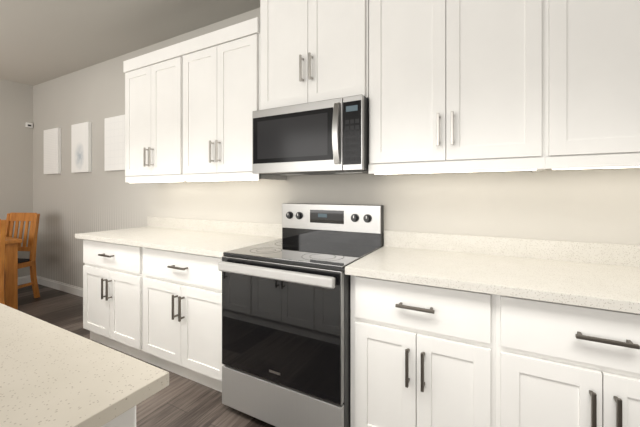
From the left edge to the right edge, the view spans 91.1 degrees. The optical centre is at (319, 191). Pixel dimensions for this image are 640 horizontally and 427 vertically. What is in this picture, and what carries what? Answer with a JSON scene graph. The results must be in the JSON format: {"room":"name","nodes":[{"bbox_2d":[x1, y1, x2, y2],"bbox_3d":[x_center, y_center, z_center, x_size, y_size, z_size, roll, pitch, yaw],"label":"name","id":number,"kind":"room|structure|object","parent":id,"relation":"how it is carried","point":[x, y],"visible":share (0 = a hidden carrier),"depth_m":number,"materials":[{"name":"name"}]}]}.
{"room":"dining room and kitchen","nodes":[
{"label":"dining room and kitchen","id":0,"kind":"room"},
{"bbox_2d":[0,79,32,276],"bbox_3d":[-5.374,-0.108,1.942,0.100,2.740,5.600,0,0,28],"label":"wall","id":1,"kind":"structure","parent":0,"point":[16,152],"depth_m":4.24,"materials":[{"name":"paint"}]},
{"bbox_2d":[18,275,30,284],"bbox_3d":[-5.323,1.210,1.915,0.014,0.103,5.600,0,0,28],"label":"baseboard","id":2,"kind":"structure","parent":1,"relation":"attached to","point":[24,279],"depth_m":4.30,"materials":[{"name":"white wood"}]},
{"bbox_2d":[25,122,32,127],"bbox_3d":[-4.024,-0.920,4.341,0.030,0.065,0.073,0,0,28],"label":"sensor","id":3,"kind":"object","parent":1,"relation":"attached to","point":[28,125],"visible":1,"depth_m":4.33,"materials":[{"name":"white plastic"}]},
{"bbox_2d":[0,0,259,85],"bbox_3d":[-1.955,-1.528,0.128,7.840,0.100,5.800,0,0,28],"label":"ceiling","id":4,"kind":"structure","parent":0,"point":[42,41],"depth_m":2.82,"materials":[{"name":"paint"}]},
{"bbox_2d":[18,284,275,426],"bbox_3d":[-1.955,1.312,0.128,7.840,0.100,5.800,0,0,28],"label":"floor","id":5,"kind":"structure","parent":0,"point":[179,401],"depth_m":1.93,"materials":[{"name":"brown wood"}]},
{"bbox_2d":[0,219,5,304],"bbox_3d":[-3.230,0.757,2.854,0.452,1.010,0.420,0,0,28],"label":"dining chair","id":6,"kind":"object","parent":5,"relation":"on","point":[2,241],"visible":0.75,"depth_m":2.93,"materials":[{"name":"brown wood"}]},
{"bbox_2d":[4,236,22,309],"bbox_3d":[-4.098,0.884,2.895,1.180,0.755,1.680,0,0,28],"label":"dining table","id":7,"kind":"object","parent":5,"relation":"on","point":[11,275],"visible":0.71,"depth_m":3.30,"materials":[{"name":"brown wood"}]},
{"bbox_2d":[5,212,39,297],"bbox_3d":[-3.593,0.757,3.566,0.420,1.010,0.452,0,0,8],"label":"dining chair","id":8,"kind":"object","parent":5,"relation":"on","point":[33,218],"visible":0.6,"depth_m":3.72,"materials":[{"name":"brown wood"}]},
{"bbox_2d":[83,240,148,362],"bbox_3d":[-1.515,0.826,2.698,0.808,0.873,0.642,0,0,28],"label":"base cabinet","id":9,"kind":"object","parent":5,"relation":"on","point":[113,276],"visible":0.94,"depth_m":2.42,"materials":[{"name":"grey wood"}]},
{"bbox_2d":[101,406,135,426],"bbox_3d":[-0.913,0.819,0.302,0.763,0.886,1.061,0,0,28],"label":"base cabinet","id":10,"kind":"object","parent":5,"relation":"on","point":[127,418],"depth_m":0.54,"materials":[{"name":"grey wood"}]},
{"bbox_2d":[0,303,168,426],"bbox_3d":[-1.780,0.361,0.761,2.776,0.026,1.123,0,0,28],"label":"countertop","id":11,"kind":"structure","parent":10,"relation":"on","point":[51,375],"depth_m":0.59,"materials":[{"name":"stone"}]},
{"bbox_2d":[143,247,223,391],"bbox_3d":[-0.783,0.826,2.310,0.848,0.873,0.642,0,0,28],"label":"base cabinet","id":12,"kind":"object","parent":5,"relation":"on","point":[182,314],"visible":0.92,"depth_m":2.05,"materials":[{"name":"grey wood"}]},
{"bbox_2d":[75,216,281,257],"bbox_3d":[-1.147,0.318,2.499,1.669,0.136,0.648,0,0,28],"label":"countertop","id":13,"kind":"structure","parent":12,"relation":"on","point":[214,238],"depth_m":2.45,"materials":[{"name":"stone"}]},
{"bbox_2d":[218,203,383,426],"bbox_3d":[-0.088,0.674,1.897,0.756,1.175,0.716,0,0,28],"label":"range","id":14,"kind":"object","parent":5,"relation":"on","point":[286,330],"visible":0.98,"depth_m":1.63,"materials":[{"name":"grey metal"}]},
{"bbox_2d":[351,275,495,426],"bbox_3d":[0.541,0.826,1.607,0.614,0.873,0.642,0,0,28],"label":"base cabinet","id":15,"kind":"object","parent":5,"relation":"on","point":[423,355],"visible":0.92,"depth_m":1.34,"materials":[{"name":"grey wood"}]},
{"bbox_2d":[496,295,639,426],"bbox_3d":[1.093,0.826,1.314,0.636,0.873,0.642,0,0,28],"label":"base cabinet","id":16,"kind":"object","parent":5,"relation":"on","point":[561,365],"visible":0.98,"depth_m":1.12,"materials":[{"name":"grey wood"}]},
{"bbox_2d":[345,230,639,313],"bbox_3d":[1.405,0.318,1.145,2.577,0.136,0.648,0,0,28],"label":"countertop","id":17,"kind":"structure","parent":16,"relation":"on","point":[606,276],"depth_m":1.45,"materials":[{"name":"stone"}]},
{"bbox_2d":[33,8,639,287],"bbox_3d":[-0.619,-0.108,2.645,7.840,2.740,0.100,0,0,28],"label":"wall","id":18,"kind":"structure","parent":0,"point":[601,205],"depth_m":2.48,"materials":[{"name":"paint"}]},
{"bbox_2d":[44,128,60,173],"bbox_3d":[-3.492,-0.523,4.090,0.385,0.585,0.037,0,0,28],"label":"picture","id":19,"kind":"object","parent":18,"relation":"attached to","point":[52,151],"visible":1,"depth_m":4.05,"materials":[{"name":"white plastic"}]},
{"bbox_2d":[37,276,82,296],"bbox_3d":[-2.867,1.210,3.774,2.579,0.103,0.014,0,0,28],"label":"baseboard","id":20,"kind":"structure","parent":18,"relation":"attached to","point":[65,287],"depth_m":4.00,"materials":[{"name":"white wood"}]},
{"bbox_2d":[71,122,91,172],"bbox_3d":[-2.856,-0.523,3.752,0.385,0.585,0.037,0,0,28],"label":"picture","id":21,"kind":"object","parent":18,"relation":"attached to","point":[81,147],"visible":1,"depth_m":3.71,"materials":[{"name":"white plastic"}]},
{"bbox_2d":[105,115,124,170],"bbox_3d":[-2.220,-0.523,3.415,0.385,0.585,0.037,0,0,28],"label":"picture","id":22,"kind":"object","parent":18,"relation":"attached to","point":[115,143],"visible":0.77,"depth_m":3.39,"materials":[{"name":"white plastic"}]},
{"bbox_2d":[123,42,205,182],"bbox_3d":[-1.353,-0.624,2.765,0.762,1.088,0.372,0,0,28],"label":"upper cabinet","id":23,"kind":"object","parent":18,"relation":"attached to","point":[153,116],"visible":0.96,"depth_m":2.61,"materials":[{"name":"beige wood"}]},
{"bbox_2d":[181,17,285,181],"bbox_3d":[-0.681,-0.624,2.408,0.760,1.088,0.372,0,0,28],"label":"upper cabinet","id":24,"kind":"object","parent":18,"relation":"attached to","point":[221,85],"visible":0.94,"depth_m":2.26,"materials":[{"name":"beige wood"}]},
{"bbox_2d":[260,0,368,109],"bbox_3d":[-0.007,-1.002,2.050,0.760,0.944,0.372,0,0,28],"label":"upper cabinet","id":25,"kind":"object","parent":18,"relation":"attached to","point":[313,50],"visible":0.71,"depth_m":1.90,"materials":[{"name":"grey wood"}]},
{"bbox_2d":[252,94,368,175],"bbox_3d":[-0.023,-0.320,2.019,0.756,0.408,0.438,0,0,28],"label":"over-the-range microwave","id":26,"kind":"object","parent":25,"relation":"attached to","point":[327,137],"visible":0.96,"depth_m":1.83,"materials":[{"name":"grey metal"}]},
{"bbox_2d":[368,0,544,175],"bbox_3d":[0.691,-0.785,1.680,0.808,1.378,0.372,0,0,28],"label":"upper cabinet","id":27,"kind":"object","parent":18,"relation":"attached to","point":[456,85],"visible":1,"depth_m":1.53,"materials":[{"name":"beige wood"}]},
{"bbox_2d":[536,0,639,171],"bbox_3d":[1.404,-0.785,1.301,0.807,1.378,0.372,0,0,28],"label":"upper cabinet","id":28,"kind":"object","parent":18,"relation":"attached to","point":[592,84],"visible":0.9,"depth_m":1.29,"materials":[{"name":"beige wood"}]}
]}

